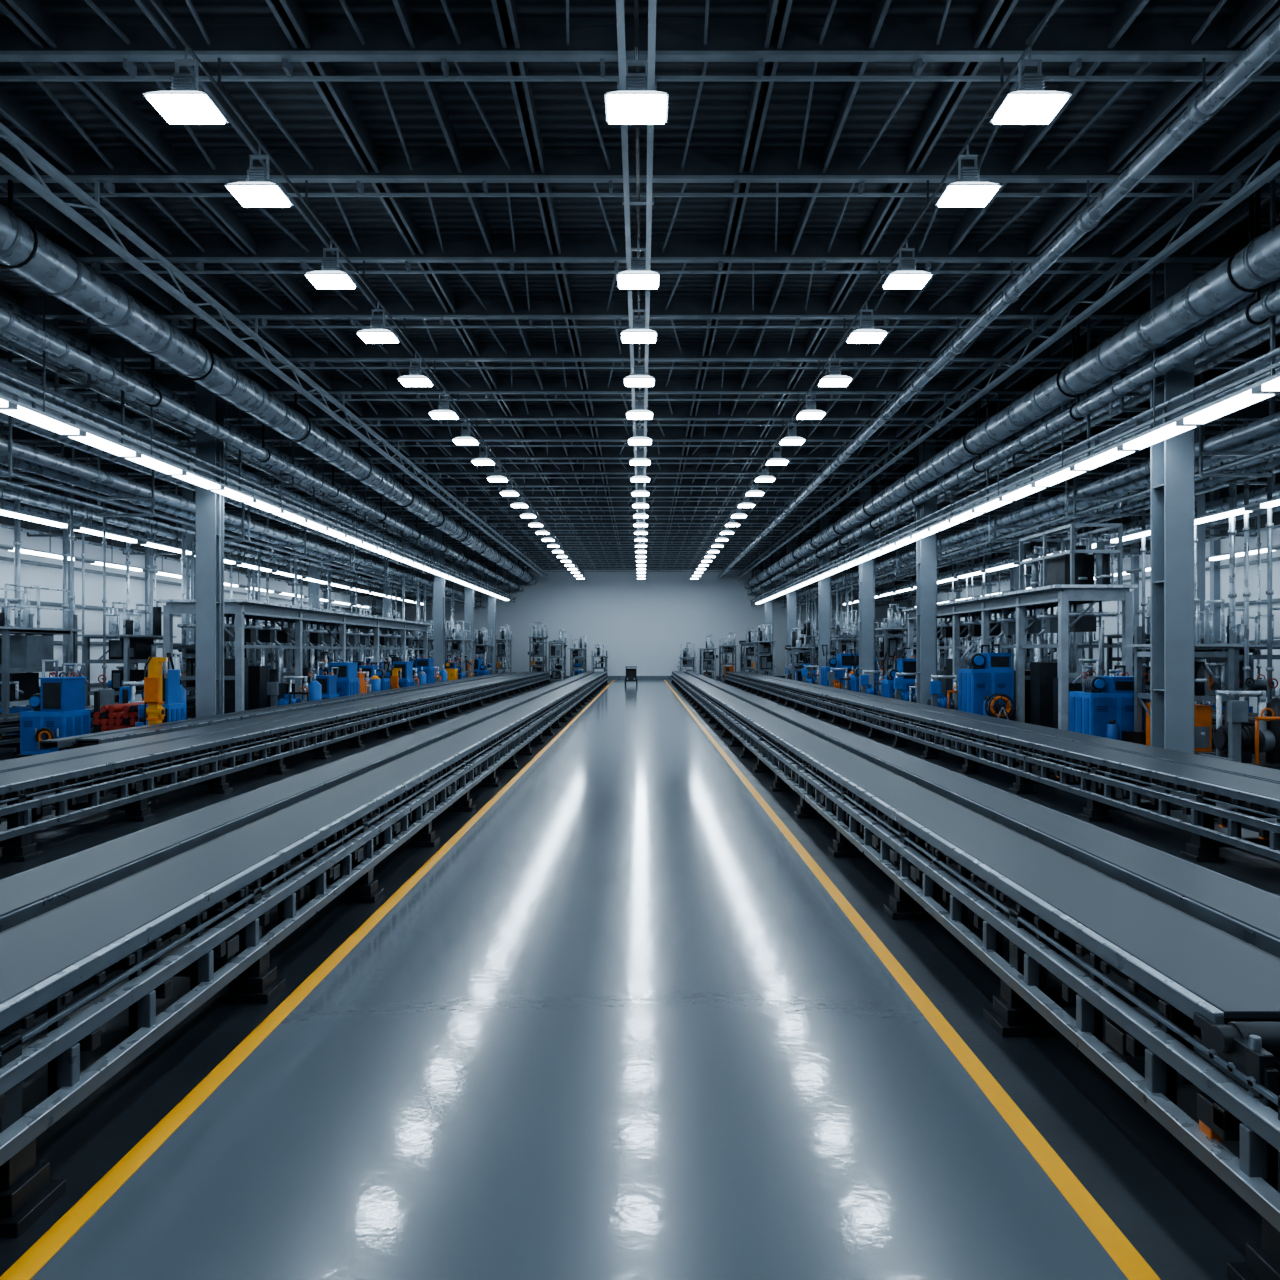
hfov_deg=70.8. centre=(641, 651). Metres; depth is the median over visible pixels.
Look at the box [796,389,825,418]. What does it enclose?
light
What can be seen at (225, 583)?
strip light
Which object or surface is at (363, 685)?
unit
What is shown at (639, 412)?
light
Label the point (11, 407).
strip light
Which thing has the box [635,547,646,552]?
light
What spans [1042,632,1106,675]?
machine
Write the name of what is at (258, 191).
light
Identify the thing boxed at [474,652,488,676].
unit
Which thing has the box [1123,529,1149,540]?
strip light
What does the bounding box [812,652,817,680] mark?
unit
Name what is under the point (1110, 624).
wall
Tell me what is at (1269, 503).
strip light
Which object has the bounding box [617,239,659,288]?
light
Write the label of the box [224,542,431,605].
strip light
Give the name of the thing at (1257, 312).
pipe
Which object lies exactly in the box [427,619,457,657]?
machine
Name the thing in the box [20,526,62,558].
strip light
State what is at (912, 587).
strip light
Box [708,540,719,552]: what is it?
light
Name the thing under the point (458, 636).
machine
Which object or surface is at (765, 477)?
light
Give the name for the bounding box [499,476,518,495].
light
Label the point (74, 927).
conveyor line
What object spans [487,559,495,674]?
steel column
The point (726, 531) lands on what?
light
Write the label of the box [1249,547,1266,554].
strip light
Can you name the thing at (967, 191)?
light
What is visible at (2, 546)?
strip light
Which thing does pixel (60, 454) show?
rack
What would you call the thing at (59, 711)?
unit
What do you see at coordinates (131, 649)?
machine
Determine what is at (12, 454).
pipes
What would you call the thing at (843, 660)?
unit
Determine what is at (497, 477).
light
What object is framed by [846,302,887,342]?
light
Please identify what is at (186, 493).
steel column
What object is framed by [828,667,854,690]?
pump skid
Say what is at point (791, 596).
steel column
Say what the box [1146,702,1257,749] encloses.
machine
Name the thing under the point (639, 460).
light
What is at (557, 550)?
light
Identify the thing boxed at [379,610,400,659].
machine
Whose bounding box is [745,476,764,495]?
light
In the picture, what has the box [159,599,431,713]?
work platform
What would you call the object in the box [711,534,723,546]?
light
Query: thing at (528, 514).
light
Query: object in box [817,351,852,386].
light
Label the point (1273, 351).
pipe
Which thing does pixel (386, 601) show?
steel column
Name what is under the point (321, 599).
strip light
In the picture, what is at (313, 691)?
pump skid
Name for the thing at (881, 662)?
machine
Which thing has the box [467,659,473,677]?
post
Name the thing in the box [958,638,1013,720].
unit
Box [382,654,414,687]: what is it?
unit
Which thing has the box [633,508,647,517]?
light
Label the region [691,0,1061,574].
support rail
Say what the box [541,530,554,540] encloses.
light
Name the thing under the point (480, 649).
machine
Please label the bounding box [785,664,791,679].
pump skid
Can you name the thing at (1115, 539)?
strip light
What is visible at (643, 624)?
wall
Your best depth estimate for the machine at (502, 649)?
60.06 m
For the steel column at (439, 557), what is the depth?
42.40 m
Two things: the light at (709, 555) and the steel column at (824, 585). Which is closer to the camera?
the steel column at (824, 585)
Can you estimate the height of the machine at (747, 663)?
3.649 m
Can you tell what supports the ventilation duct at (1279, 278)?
hanging from the ceiling beams
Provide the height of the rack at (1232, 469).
2.130 m
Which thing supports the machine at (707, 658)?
on the floor
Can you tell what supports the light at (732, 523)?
hanging from the support rail at (1003, 84)
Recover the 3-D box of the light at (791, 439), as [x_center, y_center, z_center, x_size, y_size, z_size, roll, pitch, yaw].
[3.620,-5.340,21.700,0.580,0.600,0.450,0,0,0]
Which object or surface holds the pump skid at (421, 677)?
on the floor
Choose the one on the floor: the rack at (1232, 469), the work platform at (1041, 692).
the work platform at (1041, 692)
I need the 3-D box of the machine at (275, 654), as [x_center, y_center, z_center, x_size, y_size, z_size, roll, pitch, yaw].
[-16.595,0.271,39.000,1.511,3.458,2.500,0,0,0]
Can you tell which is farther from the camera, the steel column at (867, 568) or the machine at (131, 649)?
the steel column at (867, 568)
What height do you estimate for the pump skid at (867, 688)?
1.400 m
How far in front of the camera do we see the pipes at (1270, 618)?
19.90 m
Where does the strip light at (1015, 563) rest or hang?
hanging from the ceiling beams
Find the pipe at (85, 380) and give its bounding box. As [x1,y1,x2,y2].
[0,296,504,585]
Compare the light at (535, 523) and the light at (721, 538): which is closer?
the light at (535, 523)
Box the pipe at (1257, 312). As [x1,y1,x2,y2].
[747,188,1279,594]
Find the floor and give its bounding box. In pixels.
[0,679,1279,1279]
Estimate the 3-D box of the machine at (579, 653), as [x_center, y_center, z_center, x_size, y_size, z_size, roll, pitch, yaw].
[-4.400,0.416,62.300,1.200,3.167,2.100,0,0,0]
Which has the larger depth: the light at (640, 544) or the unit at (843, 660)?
the light at (640, 544)
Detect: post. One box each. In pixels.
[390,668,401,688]
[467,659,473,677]
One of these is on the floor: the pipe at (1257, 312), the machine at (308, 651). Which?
the machine at (308, 651)
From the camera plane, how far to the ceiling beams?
13.93 m
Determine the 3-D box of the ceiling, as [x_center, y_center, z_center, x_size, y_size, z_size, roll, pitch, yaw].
[0.000,-6.400,30.500,37.000,0.100,71.000,0,0,0]
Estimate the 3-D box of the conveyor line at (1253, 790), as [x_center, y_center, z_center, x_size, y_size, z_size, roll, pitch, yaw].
[6.080,1.627,29.865,1.600,0.745,56.330,0,0,0]
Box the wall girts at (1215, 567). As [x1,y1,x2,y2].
[893,483,1279,703]
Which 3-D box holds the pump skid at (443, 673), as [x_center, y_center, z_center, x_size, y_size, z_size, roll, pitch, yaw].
[-9.315,1.300,40.175,1.290,1.400,0.950,0,0,0]
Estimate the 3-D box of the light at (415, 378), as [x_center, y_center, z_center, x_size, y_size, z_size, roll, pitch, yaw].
[-4.250,-5.340,16.900,0.580,0.600,0.450,0,0,0]
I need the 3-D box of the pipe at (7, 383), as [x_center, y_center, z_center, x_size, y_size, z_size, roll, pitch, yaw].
[-10.300,-5.013,30.500,0.380,1.975,70.960,0,0,0]
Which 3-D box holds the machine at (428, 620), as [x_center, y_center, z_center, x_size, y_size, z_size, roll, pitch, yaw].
[-14.171,-0.105,59.726,1.494,4.210,2.260,0,0,0]
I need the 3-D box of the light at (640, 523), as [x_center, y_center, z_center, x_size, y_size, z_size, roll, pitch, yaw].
[-0.050,-5.340,36.000,0.580,0.600,0.450,0,0,0]
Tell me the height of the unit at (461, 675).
1.915 m
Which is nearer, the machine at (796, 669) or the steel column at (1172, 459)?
the steel column at (1172, 459)
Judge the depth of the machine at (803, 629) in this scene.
53.05 m
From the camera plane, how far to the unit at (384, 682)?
31.20 m
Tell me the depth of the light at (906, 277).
12.22 m
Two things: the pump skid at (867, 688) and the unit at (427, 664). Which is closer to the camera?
the pump skid at (867, 688)
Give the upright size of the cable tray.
0.400 m
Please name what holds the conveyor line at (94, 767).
on the floor
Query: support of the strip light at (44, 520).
hanging from the ceiling beams
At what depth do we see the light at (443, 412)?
19.22 m
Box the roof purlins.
[0,0,1279,567]
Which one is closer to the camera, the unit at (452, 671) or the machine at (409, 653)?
the unit at (452, 671)
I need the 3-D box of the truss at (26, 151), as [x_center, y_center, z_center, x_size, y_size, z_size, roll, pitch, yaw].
[-6.900,-5.633,30.497,0.100,0.735,70.966,0,0,0]
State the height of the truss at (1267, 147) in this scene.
0.705 m
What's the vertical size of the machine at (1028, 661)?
3.246 m
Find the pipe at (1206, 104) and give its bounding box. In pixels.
[718,16,1279,578]
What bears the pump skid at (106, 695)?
on the floor
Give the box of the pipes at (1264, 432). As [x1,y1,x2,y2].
[779,339,1279,607]
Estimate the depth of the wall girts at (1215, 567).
28.87 m
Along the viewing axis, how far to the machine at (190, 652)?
28.37 m
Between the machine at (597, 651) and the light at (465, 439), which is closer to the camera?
the light at (465, 439)
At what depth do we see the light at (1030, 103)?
8.33 m
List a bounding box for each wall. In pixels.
[0,442,382,707]
[392,570,893,675]
[894,466,1279,712]
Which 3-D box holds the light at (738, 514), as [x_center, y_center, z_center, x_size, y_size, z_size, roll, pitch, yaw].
[3.620,-5.340,33.620,0.580,0.600,0.450,0,0,0]
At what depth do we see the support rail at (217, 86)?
11.39 m
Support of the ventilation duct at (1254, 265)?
hanging from the ceiling beams
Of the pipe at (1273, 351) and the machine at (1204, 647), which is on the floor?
the machine at (1204, 647)
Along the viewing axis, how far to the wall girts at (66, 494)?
33.28 m
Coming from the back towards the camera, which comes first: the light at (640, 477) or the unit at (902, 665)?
the unit at (902, 665)
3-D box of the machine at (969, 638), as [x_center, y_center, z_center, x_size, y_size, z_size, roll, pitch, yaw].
[13.764,0.013,37.411,1.477,3.975,2.798,0,0,0]
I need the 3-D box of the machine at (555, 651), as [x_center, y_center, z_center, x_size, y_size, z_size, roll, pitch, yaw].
[-5.784,0.227,61.600,1.286,3.547,2.100,0,0,0]
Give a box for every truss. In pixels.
[0,122,548,579]
[737,130,1279,579]
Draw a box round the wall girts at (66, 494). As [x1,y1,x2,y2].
[0,483,382,686]
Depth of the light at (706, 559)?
50.12 m
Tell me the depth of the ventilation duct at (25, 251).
15.26 m
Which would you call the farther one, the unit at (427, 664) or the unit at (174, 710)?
the unit at (427, 664)
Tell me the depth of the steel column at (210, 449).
19.79 m
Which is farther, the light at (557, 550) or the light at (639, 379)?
the light at (557, 550)
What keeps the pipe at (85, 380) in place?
hanging from the ceiling beams
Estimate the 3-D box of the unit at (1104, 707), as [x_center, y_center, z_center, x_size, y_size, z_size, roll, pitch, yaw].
[9.400,1.069,18.099,1.200,1.862,1.318,0,0,0]
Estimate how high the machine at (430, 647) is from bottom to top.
3.647 m
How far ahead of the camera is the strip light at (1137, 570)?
30.77 m
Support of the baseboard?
attached to the wall at (643, 624)
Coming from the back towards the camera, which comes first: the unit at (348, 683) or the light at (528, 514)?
the light at (528, 514)
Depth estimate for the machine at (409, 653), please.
55.12 m
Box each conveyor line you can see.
[0,671,550,861]
[0,671,607,1237]
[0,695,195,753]
[38,672,515,778]
[671,671,1279,1279]
[724,671,1279,861]
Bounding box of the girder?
[762,353,1279,598]
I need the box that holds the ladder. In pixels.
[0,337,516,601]
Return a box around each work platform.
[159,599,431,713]
[902,523,1137,730]
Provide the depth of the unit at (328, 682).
25.77 m
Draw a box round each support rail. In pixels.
[150,0,583,574]
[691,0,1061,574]
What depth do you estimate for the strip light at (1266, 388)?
15.34 m
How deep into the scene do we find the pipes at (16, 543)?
25.58 m
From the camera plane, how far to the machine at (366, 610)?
45.78 m
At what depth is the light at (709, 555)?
47.82 m
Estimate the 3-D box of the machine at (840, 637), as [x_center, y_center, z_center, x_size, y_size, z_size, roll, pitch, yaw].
[9.843,0.239,44.000,1.314,3.522,2.100,0,0,0]
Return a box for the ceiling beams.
[0,17,1279,571]
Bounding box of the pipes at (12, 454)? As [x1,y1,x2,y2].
[0,350,486,607]
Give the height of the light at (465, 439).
0.600 m
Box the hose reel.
[985,693,1014,719]
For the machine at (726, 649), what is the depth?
62.05 m
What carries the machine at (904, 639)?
on the floor
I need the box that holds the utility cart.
[625,666,637,685]
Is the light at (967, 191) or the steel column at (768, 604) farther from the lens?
the steel column at (768, 604)
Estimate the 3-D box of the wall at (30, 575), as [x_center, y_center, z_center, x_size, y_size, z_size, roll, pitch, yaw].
[-18.600,-2.175,30.500,0.200,8.350,71.000,0,0,0]
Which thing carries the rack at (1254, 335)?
hanging from the ceiling beams
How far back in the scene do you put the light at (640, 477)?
26.40 m
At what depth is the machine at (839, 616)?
50.21 m
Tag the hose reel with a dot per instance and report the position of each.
(996, 696)
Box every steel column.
[181,487,195,694]
[194,383,223,717]
[308,532,320,607]
[382,559,390,617]
[433,527,444,681]
[464,545,473,677]
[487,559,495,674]
[765,560,771,675]
[786,542,796,672]
[818,517,830,684]
[858,487,874,690]
[916,442,936,704]
[1009,498,1024,644]
[1148,263,1194,753]
[1195,426,1205,701]
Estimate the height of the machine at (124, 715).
1.200 m
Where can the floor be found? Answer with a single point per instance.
(621, 1028)
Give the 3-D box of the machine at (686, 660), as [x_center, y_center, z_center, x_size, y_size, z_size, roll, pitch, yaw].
[3.171,0.672,63.000,1.388,2.656,2.100,0,0,0]
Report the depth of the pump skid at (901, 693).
28.18 m
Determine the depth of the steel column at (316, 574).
41.79 m
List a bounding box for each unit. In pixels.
[16,660,89,757]
[135,653,184,726]
[301,662,338,700]
[312,652,359,696]
[346,661,366,693]
[358,657,389,690]
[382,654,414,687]
[408,649,434,683]
[445,654,467,678]
[445,655,459,680]
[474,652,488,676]
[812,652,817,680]
[820,645,858,685]
[851,649,877,691]
[881,647,915,697]
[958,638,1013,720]
[1069,659,1145,744]
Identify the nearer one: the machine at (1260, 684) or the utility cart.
the machine at (1260, 684)
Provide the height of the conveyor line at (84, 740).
0.745 m
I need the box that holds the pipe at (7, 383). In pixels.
[0,318,503,595]
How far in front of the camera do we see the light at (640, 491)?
28.78 m
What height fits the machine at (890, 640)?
3.925 m
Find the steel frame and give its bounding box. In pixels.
[0,584,83,735]
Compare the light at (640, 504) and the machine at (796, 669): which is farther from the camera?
the machine at (796, 669)
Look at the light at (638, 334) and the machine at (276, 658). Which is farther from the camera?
the machine at (276, 658)
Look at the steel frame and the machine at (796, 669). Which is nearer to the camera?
the steel frame
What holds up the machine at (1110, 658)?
on the floor
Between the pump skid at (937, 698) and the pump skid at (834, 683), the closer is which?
the pump skid at (937, 698)
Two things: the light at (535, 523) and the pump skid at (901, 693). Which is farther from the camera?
the light at (535, 523)
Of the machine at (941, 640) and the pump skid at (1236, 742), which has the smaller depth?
the pump skid at (1236, 742)
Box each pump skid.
[98,681,143,705]
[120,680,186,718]
[267,674,321,706]
[357,670,379,692]
[413,667,425,685]
[435,665,446,681]
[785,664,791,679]
[802,665,817,683]
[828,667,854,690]
[859,670,886,695]
[892,673,915,702]
[927,675,957,709]
[1198,687,1279,769]
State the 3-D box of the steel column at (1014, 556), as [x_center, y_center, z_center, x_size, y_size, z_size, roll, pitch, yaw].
[15.000,-2.175,36.000,0.600,8.350,0.620,0,0,0]
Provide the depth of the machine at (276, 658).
42.35 m
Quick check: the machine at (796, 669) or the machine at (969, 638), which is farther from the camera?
the machine at (796, 669)
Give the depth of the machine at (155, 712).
17.11 m
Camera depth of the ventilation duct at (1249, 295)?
18.20 m
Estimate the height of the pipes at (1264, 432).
2.870 m
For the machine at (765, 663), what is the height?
3.679 m
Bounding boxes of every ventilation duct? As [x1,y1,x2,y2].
[0,180,536,584]
[0,307,523,591]
[744,180,1279,588]
[777,292,1254,572]
[779,278,1279,571]
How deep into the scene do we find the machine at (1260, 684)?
20.16 m
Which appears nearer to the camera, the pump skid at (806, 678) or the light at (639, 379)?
the light at (639, 379)
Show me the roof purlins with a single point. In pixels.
(29, 16)
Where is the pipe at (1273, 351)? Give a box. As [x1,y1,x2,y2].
[750,180,1279,605]
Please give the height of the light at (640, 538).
0.600 m
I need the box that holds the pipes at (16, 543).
[13,493,454,706]
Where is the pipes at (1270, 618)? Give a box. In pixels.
[799,477,1279,712]
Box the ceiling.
[0,0,1279,487]
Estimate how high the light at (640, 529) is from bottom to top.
0.600 m
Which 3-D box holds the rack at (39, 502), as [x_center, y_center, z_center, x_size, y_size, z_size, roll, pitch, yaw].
[-16.497,-4.635,30.500,1.864,2.730,70.960,0,0,0]
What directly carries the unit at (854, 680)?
on the floor
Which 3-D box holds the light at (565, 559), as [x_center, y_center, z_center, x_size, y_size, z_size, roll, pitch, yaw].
[-4.250,-5.340,50.280,0.580,0.600,0.450,0,0,0]
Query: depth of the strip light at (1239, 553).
25.36 m
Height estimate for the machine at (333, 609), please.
4.132 m
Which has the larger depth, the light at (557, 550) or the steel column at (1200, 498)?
the light at (557, 550)
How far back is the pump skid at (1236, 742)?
15.05 m
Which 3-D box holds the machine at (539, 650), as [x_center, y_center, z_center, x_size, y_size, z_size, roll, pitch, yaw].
[-7.175,-0.037,62.500,1.363,4.074,2.100,0,0,0]
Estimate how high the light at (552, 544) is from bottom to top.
0.600 m
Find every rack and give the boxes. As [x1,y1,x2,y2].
[0,394,454,596]
[0,441,428,606]
[762,279,1279,591]
[832,396,1279,597]
[855,455,1279,606]
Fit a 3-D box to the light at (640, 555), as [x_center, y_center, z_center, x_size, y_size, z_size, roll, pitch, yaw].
[-0.050,-5.340,47.900,0.580,0.600,0.450,0,0,0]
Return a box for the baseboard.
[561,676,785,678]
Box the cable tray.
[616,0,656,573]
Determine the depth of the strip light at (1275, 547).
23.90 m
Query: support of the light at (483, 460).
hanging from the support rail at (217, 86)
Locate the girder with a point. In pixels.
(1265, 363)
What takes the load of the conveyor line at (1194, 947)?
on the floor
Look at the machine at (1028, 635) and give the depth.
32.95 m
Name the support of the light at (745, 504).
hanging from the support rail at (1003, 84)
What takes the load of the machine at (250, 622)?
on the floor
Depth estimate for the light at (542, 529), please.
38.28 m
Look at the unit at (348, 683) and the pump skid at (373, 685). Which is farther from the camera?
the pump skid at (373, 685)
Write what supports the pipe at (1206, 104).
hanging from the ceiling beams
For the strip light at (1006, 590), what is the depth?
45.54 m
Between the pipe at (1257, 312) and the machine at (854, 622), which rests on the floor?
the machine at (854, 622)
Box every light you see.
[0,292,511,600]
[0,485,195,556]
[0,544,13,551]
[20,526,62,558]
[68,539,181,577]
[143,47,227,123]
[224,144,292,206]
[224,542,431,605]
[224,568,307,597]
[304,239,356,288]
[320,590,380,608]
[356,302,398,342]
[397,351,433,386]
[428,389,458,418]
[452,418,478,444]
[471,441,494,464]
[487,460,507,481]
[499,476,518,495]
[511,489,527,507]
[520,501,535,517]
[528,511,542,526]
[535,520,548,533]
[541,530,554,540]
[547,534,559,546]
[552,543,563,552]
[556,548,566,557]
[561,553,570,561]
[605,47,667,123]
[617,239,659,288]
[621,302,656,342]
[624,351,654,386]
[626,389,652,418]
[628,419,651,444]
[629,445,650,464]
[630,465,649,481]
[631,482,649,495]
[632,497,648,507]
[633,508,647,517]
[633,518,647,526]
[634,527,647,533]
[634,534,646,540]
[635,541,646,546]
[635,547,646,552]
[636,553,646,557]
[701,553,711,561]
[705,548,715,557]
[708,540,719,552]
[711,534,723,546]
[715,530,728,540]
[720,527,733,533]
[725,511,739,526]
[731,504,746,517]
[738,489,754,507]
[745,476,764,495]
[753,267,1279,603]
[755,460,775,481]
[766,441,788,464]
[779,418,805,444]
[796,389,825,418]
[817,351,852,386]
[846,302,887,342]
[875,564,915,597]
[881,239,932,288]
[935,144,1001,206]
[937,541,1031,583]
[937,590,1009,603]
[990,47,1071,123]
[1092,519,1117,547]
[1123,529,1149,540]
[1123,566,1149,574]
[1195,478,1279,524]
[1205,553,1228,561]
[1235,550,1243,556]
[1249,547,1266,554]
[1272,544,1279,550]
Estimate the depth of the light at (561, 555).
47.82 m
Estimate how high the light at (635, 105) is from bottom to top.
0.600 m
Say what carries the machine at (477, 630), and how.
on the floor
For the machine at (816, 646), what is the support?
on the floor
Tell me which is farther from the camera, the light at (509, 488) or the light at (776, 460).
the light at (509, 488)
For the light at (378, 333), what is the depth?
14.42 m
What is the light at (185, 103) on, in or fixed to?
hanging from the support rail at (217, 86)
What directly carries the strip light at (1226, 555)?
hanging from the wall at (1110, 624)
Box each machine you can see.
[78,601,176,723]
[93,689,143,732]
[144,654,167,724]
[158,622,231,711]
[224,617,285,668]
[256,620,278,668]
[275,623,293,668]
[280,606,327,668]
[316,605,352,661]
[350,605,382,659]
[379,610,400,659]
[400,631,421,659]
[408,620,433,657]
[420,620,431,644]
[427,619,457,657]
[445,621,472,676]
[464,630,484,652]
[474,628,492,673]
[496,625,512,672]
[528,622,548,671]
[547,629,566,681]
[569,635,587,676]
[591,644,607,680]
[677,643,696,672]
[698,634,717,679]
[719,632,737,680]
[739,628,757,672]
[752,624,776,675]
[784,628,814,680]
[797,619,816,675]
[805,621,817,669]
[814,631,833,654]
[831,610,857,653]
[831,621,858,657]
[844,621,881,688]
[875,604,907,687]
[876,633,889,685]
[892,623,915,664]
[915,621,961,657]
[961,616,993,653]
[990,610,1043,659]
[1027,635,1049,669]
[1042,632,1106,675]
[1102,596,1203,701]
[1126,599,1242,755]
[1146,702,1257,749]
[1195,608,1279,712]
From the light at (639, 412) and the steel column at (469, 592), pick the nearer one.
the light at (639, 412)
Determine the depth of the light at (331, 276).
12.22 m
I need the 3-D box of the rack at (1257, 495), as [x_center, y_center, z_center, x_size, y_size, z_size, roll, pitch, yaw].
[16.497,-4.635,30.500,1.864,2.730,70.960,0,0,0]
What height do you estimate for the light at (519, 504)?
0.600 m
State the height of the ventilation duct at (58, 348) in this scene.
1.620 m
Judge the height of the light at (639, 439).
0.600 m
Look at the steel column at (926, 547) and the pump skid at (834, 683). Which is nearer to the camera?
the steel column at (926, 547)

